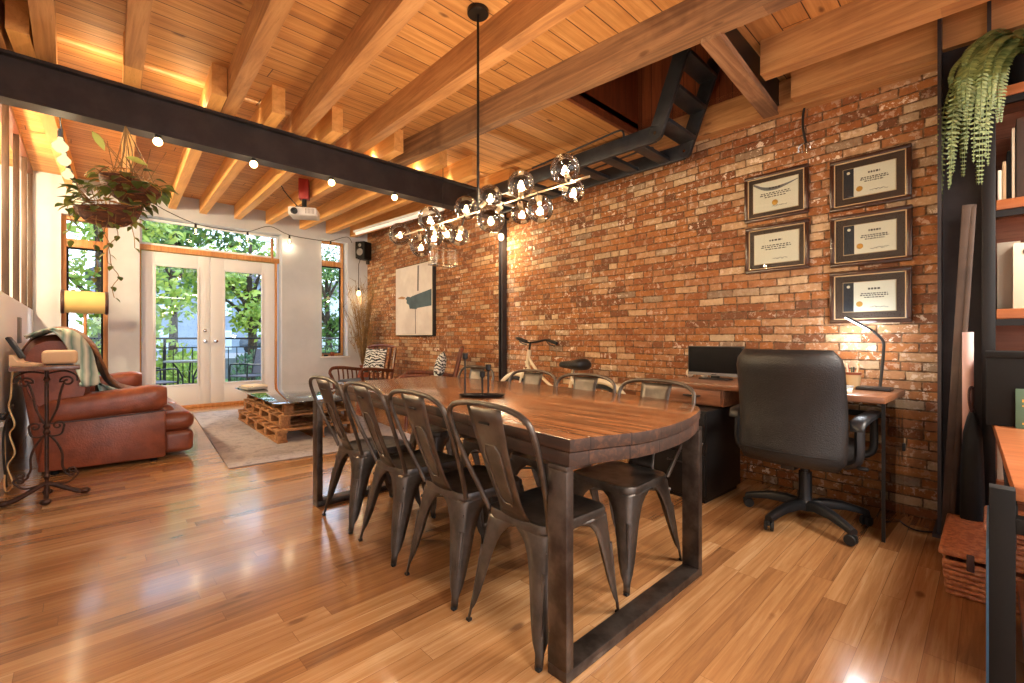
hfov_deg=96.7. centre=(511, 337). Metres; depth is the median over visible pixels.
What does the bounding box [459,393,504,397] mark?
tray
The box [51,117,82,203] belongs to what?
string light
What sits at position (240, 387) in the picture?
book
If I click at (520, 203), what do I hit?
socket
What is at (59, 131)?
socket
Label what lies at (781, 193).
framed certificate
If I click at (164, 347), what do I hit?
balcony railing
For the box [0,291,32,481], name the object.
wall
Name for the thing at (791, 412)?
office chair
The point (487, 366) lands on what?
cup
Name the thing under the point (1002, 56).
potted fern
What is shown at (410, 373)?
wooden armchair
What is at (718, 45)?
ceiling beam
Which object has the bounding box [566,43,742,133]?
ceiling opening
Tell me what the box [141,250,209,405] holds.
door
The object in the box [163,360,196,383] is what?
table
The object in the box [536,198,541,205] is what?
socket
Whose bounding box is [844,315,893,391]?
desk lamp
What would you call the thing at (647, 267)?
wall
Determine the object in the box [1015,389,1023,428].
book
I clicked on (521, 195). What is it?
socket
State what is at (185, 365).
shrub
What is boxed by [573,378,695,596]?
dining chair
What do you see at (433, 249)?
lantern
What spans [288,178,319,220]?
projector
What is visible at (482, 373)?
cup
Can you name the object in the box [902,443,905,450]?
switch
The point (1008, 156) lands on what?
book
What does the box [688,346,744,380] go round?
computer monitor
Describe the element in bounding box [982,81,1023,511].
bookshelf
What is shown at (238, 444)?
area rug
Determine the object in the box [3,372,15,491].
phone cord
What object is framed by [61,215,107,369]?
window
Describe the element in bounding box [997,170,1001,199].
book
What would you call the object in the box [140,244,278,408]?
trim
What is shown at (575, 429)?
dining table
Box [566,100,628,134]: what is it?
trim
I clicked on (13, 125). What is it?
trim
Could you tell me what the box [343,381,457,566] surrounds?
dining chair
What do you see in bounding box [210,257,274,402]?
door
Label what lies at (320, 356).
trim
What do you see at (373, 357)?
zebra pillow
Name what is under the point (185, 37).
ceiling
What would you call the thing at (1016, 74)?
plant pot
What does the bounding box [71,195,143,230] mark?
bowl
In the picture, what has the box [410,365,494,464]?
dining chair
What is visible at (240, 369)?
shrub
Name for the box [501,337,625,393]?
bicycle
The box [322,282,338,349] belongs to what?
house
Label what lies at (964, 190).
steel column
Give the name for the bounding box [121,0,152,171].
ceiling beam
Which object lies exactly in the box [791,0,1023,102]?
ceiling beam
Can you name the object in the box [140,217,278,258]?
window
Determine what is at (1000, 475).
book
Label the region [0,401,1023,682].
floor
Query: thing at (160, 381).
patio chair
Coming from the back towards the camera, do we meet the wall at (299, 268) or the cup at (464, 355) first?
the wall at (299, 268)
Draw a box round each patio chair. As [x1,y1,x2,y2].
[156,367,178,384]
[229,349,260,381]
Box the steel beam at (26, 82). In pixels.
[0,48,508,220]
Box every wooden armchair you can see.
[328,344,396,388]
[398,345,463,428]
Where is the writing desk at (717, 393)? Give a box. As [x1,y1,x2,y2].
[664,376,904,542]
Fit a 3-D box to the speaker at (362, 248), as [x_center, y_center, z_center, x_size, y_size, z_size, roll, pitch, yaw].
[-2.783,-1.597,8.567,0.200,0.395,0.278,0,0,18]
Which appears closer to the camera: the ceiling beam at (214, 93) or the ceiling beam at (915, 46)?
the ceiling beam at (915, 46)
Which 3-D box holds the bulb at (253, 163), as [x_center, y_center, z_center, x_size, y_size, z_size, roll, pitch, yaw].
[-2.141,-1.448,3.772,0.057,0.075,0.058,0,0,-43]
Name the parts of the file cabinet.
drawer, drawer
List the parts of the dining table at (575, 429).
leg, rail, floor rail, leg, rail, floor rail, leg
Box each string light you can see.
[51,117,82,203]
[155,204,351,249]
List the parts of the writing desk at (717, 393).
drawer, rail, glass panel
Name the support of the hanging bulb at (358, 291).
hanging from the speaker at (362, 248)
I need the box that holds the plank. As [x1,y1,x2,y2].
[940,204,973,538]
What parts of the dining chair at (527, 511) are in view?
leg, frame, backrest, embossed panel, leg, seat, leg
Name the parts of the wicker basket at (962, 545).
lid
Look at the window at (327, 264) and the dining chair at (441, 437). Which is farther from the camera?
the window at (327, 264)
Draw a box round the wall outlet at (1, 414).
[0,413,5,426]
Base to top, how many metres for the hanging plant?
0.207 m
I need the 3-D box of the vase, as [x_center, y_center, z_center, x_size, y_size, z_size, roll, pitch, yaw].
[-2.731,0.800,8.369,0.280,0.600,0.277,0,0,-44]
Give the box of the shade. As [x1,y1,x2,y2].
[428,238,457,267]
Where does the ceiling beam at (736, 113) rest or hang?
attached to the wall at (647, 267)
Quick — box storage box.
[985,350,1023,426]
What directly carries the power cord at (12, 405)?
on the floor
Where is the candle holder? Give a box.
[459,353,504,397]
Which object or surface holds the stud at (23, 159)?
on the wall at (10, 308)
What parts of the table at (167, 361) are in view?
leg, leg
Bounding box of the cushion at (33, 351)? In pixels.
[20,334,89,406]
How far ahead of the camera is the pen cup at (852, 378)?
2.85 m
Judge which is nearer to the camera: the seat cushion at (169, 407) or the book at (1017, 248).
the book at (1017, 248)
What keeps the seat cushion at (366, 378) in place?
on the wooden armchair at (362, 378)
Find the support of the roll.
on the floor
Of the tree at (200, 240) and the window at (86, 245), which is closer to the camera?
the window at (86, 245)
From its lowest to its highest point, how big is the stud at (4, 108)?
1.695 m
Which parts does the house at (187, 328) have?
pane, pane, pane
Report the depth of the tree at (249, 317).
12.86 m
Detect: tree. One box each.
[67,220,196,383]
[81,221,269,384]
[171,236,275,379]
[322,244,338,352]
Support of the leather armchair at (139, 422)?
on the floor
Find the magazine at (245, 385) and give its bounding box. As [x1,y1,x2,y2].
[241,384,267,386]
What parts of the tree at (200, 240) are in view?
crown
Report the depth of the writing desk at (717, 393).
2.70 m
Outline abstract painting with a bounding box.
[396,260,435,335]
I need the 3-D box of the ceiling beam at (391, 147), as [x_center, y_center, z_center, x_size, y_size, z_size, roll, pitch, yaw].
[-2.620,-1.963,6.047,0.095,0.397,4.665,0,0,-42]
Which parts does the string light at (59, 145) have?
bulb, bulb, bulb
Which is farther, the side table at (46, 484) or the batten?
the side table at (46, 484)
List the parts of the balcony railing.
post, rail, rail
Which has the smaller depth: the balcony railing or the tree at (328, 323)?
the balcony railing
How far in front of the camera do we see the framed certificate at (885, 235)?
2.95 m
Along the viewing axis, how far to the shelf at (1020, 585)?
1.66 m
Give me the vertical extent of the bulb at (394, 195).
0.075 m
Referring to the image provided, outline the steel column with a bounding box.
[932,0,990,537]
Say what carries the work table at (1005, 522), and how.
on the floor
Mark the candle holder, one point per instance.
(464, 355)
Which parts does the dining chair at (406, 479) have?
leg, backrest, embossed panel, frame, leg, seat, leg, leg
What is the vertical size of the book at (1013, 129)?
0.362 m
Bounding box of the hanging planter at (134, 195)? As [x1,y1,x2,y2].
[55,126,178,301]
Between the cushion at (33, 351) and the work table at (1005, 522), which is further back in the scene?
the cushion at (33, 351)
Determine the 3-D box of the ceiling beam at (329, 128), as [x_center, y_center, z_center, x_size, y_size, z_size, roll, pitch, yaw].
[-3.002,-1.963,5.684,0.095,0.397,4.673,0,0,-40]
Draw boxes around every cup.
[462,353,467,358]
[480,371,484,377]
[485,364,490,370]
[845,371,861,388]
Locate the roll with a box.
[962,332,973,433]
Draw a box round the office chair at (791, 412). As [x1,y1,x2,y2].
[729,349,880,545]
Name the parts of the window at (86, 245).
sash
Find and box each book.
[239,386,267,389]
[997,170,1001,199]
[997,241,1020,308]
[997,445,1003,479]
[1002,162,1005,198]
[1006,151,1010,198]
[1011,128,1014,197]
[1012,242,1023,308]
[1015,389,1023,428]
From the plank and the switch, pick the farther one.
the switch
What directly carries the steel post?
on the floor
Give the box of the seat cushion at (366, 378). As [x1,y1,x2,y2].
[338,377,384,381]
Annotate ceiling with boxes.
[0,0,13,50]
[0,0,854,220]
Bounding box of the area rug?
[193,409,410,468]
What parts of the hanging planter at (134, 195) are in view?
hanging cord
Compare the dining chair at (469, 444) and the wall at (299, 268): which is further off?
the wall at (299, 268)
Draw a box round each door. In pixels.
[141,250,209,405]
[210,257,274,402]
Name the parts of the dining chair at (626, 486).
leg, leg, seat, leg, backrest, frame, leg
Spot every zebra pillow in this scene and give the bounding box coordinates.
[363,348,386,372]
[434,352,446,375]
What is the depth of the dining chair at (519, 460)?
2.61 m
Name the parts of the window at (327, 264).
sash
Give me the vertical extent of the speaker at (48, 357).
0.102 m
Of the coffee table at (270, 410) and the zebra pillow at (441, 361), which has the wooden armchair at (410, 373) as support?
the zebra pillow at (441, 361)
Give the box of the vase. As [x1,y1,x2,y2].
[358,365,367,377]
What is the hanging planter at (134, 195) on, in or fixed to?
hanging from the steel beam at (26, 82)
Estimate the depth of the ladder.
3.67 m
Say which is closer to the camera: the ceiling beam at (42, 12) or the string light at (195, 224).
the ceiling beam at (42, 12)
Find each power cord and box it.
[2,404,14,487]
[899,415,932,532]
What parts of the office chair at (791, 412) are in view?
arm post, arm, arm, backrest, arm, arm, arm post, seat, arm post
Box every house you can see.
[84,258,260,353]
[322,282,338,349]
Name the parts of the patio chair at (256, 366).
seat, frame, backrest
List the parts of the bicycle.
frame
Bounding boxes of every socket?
[57,128,63,137]
[479,201,486,207]
[495,205,502,213]
[518,201,522,209]
[519,189,523,198]
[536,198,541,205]
[559,186,567,191]
[564,172,570,181]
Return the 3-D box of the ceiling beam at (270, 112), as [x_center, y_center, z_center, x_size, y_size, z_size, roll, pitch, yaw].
[-3.343,-1.963,5.361,0.095,0.397,4.673,0,0,-40]
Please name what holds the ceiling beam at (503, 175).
attached to the ceiling at (185, 37)
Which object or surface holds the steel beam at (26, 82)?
attached to the ceiling beam at (381, 21)
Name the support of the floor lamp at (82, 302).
on the floor
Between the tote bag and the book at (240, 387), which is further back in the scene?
the book at (240, 387)
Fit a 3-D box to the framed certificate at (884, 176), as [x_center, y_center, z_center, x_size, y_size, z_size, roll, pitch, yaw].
[2.329,-1.033,2.970,0.026,0.346,0.429,0,0,-41]
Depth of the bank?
19.21 m
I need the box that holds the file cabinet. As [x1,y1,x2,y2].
[654,403,739,502]
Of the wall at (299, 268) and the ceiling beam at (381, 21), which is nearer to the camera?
the ceiling beam at (381, 21)
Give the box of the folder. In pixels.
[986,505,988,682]
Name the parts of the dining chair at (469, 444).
leg, seat, leg, frame, backrest, leg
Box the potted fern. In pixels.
[936,28,1023,193]
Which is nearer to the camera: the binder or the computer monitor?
the binder
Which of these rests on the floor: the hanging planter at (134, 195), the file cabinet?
the file cabinet
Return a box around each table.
[0,364,90,506]
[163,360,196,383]
[234,383,358,443]
[313,376,701,682]
[989,425,1023,682]
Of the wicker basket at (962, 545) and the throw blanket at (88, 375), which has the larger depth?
the throw blanket at (88, 375)
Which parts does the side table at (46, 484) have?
post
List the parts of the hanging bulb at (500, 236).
bulb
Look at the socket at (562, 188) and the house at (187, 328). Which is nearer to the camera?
the socket at (562, 188)
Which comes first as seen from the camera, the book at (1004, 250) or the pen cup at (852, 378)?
the book at (1004, 250)
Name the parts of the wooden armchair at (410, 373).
leg, armrest, armrest, leg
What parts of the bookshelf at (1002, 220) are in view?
post, shelf, shelf, rail, shelf, rail, shelf, rail, panel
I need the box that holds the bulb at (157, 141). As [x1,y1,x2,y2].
[153,134,162,145]
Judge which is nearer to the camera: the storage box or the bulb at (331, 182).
the storage box
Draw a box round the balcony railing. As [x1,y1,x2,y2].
[89,337,338,384]
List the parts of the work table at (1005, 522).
leg, rail, cross rail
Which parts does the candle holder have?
stem, stem, stem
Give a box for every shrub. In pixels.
[156,349,196,384]
[231,349,260,381]
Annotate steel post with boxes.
[499,220,506,380]
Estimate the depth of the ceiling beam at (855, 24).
2.53 m
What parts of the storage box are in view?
lid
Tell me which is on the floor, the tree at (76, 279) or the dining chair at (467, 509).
the dining chair at (467, 509)
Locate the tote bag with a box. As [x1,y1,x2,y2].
[960,386,984,521]
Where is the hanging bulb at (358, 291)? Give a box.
[357,258,360,295]
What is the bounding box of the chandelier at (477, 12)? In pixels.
[389,3,589,256]
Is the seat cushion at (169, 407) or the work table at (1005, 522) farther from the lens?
the seat cushion at (169, 407)
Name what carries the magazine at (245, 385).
on the book at (240, 387)
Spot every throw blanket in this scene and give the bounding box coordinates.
[24,328,116,391]
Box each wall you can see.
[0,165,366,387]
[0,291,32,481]
[367,70,1004,520]
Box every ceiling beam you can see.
[5,0,77,192]
[28,0,57,63]
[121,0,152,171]
[168,63,226,208]
[199,84,284,213]
[221,0,294,115]
[234,106,342,219]
[266,129,402,224]
[282,0,427,136]
[299,149,446,229]
[326,155,476,233]
[336,0,591,153]
[350,168,514,237]
[389,0,802,165]
[760,0,989,80]
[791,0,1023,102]
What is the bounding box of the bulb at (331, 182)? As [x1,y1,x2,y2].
[328,177,334,185]
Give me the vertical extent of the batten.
1.796 m
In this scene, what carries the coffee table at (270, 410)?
on the area rug
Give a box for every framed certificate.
[744,163,808,223]
[745,218,809,273]
[830,143,911,212]
[830,204,912,267]
[830,266,911,323]
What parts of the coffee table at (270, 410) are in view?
glass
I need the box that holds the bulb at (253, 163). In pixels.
[250,158,257,167]
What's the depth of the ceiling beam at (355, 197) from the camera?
6.25 m
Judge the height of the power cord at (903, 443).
0.784 m
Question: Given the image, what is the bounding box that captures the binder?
[1015,117,1023,197]
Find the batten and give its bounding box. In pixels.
[950,204,976,513]
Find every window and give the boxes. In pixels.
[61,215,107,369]
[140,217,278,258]
[322,241,342,355]
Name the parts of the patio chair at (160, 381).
seat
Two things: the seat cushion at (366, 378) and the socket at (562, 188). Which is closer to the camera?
the socket at (562, 188)
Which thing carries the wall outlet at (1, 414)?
attached to the wall at (10, 308)
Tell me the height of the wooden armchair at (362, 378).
1.006 m
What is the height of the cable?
0.393 m
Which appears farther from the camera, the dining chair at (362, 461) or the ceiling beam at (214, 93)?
the ceiling beam at (214, 93)
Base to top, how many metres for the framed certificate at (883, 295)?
0.348 m
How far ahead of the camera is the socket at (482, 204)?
2.65 m
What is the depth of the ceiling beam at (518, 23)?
2.95 m
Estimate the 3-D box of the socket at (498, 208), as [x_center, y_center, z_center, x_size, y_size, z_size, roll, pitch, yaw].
[-0.070,-0.704,2.487,0.047,0.049,0.028,0,0,-3]
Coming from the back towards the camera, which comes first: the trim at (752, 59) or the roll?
the trim at (752, 59)
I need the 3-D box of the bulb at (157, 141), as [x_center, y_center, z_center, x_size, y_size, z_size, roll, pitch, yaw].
[-2.598,-1.448,3.338,0.057,0.075,0.058,0,0,-43]
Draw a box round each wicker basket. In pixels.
[938,513,1023,613]
[983,505,1023,566]
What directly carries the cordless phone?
on the side table at (46, 484)
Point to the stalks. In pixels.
(362, 343)
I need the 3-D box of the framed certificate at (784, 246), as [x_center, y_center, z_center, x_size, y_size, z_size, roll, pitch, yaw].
[1.966,-0.673,3.390,0.026,0.354,0.432,0,0,-41]
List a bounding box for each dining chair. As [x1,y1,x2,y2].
[309,375,420,534]
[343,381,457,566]
[387,389,523,610]
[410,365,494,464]
[447,399,618,672]
[460,369,556,510]
[510,373,615,501]
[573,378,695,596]
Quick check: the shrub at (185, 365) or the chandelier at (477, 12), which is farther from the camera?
the shrub at (185, 365)
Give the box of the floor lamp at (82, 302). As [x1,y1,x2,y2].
[60,289,108,334]
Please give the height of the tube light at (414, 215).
0.178 m
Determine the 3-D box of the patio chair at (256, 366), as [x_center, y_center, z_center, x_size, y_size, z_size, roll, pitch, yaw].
[-5.020,0.680,8.762,0.548,0.923,0.572,0,0,27]
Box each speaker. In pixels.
[41,350,77,364]
[355,241,370,264]
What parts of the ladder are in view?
rail, grab rail, rail, grab rail, rail, rail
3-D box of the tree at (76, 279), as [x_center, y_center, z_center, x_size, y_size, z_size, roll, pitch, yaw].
[-8.889,-0.785,10.210,3.459,4.988,3.256,0,0,13]
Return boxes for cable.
[798,108,810,152]
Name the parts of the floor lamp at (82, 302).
lamp shade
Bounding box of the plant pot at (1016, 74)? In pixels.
[1004,53,1023,85]
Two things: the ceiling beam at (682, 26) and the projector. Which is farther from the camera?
the projector
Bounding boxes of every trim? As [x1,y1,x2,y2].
[0,104,32,173]
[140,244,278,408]
[320,356,349,357]
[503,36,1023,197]
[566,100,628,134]
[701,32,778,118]
[725,28,778,105]
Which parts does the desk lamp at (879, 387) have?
arm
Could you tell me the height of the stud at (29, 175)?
1.798 m
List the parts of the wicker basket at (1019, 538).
lid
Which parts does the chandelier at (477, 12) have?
globe, globe, globe, globe, globe, globe, globe, rod, globe, globe, arm, globe, globe, globe, globe, globe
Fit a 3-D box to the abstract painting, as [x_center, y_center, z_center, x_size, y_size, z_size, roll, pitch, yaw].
[-1.606,-0.620,7.491,0.069,1.170,1.239,0,0,-41]
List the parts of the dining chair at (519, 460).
leg, seat, leg, backrest, frame, leg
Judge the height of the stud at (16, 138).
1.731 m
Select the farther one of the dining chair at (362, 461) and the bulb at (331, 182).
the bulb at (331, 182)
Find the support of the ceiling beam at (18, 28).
attached to the ceiling at (185, 37)
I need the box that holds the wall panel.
[17,317,21,342]
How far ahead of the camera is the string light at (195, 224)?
7.47 m
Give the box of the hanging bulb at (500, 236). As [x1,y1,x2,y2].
[498,218,503,240]
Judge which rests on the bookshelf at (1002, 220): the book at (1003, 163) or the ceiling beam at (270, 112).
the book at (1003, 163)
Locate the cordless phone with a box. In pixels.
[5,337,43,365]
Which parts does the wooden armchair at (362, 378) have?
leg, armrest, armrest, rail, leg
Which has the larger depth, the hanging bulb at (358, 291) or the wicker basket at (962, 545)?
the hanging bulb at (358, 291)
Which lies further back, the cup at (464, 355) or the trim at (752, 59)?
the trim at (752, 59)
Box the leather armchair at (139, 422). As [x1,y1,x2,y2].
[20,334,193,474]
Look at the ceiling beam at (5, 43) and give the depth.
2.73 m
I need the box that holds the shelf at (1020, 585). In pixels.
[1016,572,1023,651]
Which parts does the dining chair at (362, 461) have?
backrest, embossed panel, leg, frame, leg, seat, leg, leg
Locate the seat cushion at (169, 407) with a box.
[163,403,173,410]
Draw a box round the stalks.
[338,272,380,377]
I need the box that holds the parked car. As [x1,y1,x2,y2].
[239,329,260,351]
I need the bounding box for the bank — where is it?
[156,351,337,378]
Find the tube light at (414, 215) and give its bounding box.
[353,206,443,234]
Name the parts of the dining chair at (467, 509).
leg, backrest, embossed panel, frame, leg, seat, leg, leg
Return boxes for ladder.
[468,47,719,212]
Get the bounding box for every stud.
[1,104,8,295]
[13,133,19,301]
[21,156,26,305]
[27,173,32,309]
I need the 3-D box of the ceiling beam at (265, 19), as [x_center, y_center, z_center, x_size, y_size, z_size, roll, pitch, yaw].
[0.293,-1.730,0.568,0.095,0.559,8.843,0,0,-40]
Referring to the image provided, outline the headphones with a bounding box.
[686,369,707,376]
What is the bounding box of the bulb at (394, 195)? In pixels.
[392,192,396,199]
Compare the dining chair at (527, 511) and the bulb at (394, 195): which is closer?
the dining chair at (527, 511)
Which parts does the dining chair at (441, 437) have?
leg, seat, leg, leg, leg, frame, backrest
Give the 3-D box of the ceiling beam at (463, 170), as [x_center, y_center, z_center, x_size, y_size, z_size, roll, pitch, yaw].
[-1.914,-1.963,6.717,0.095,0.397,4.671,0,0,-41]
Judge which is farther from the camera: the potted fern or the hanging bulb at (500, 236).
the hanging bulb at (500, 236)
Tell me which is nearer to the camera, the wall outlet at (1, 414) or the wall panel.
the wall outlet at (1, 414)

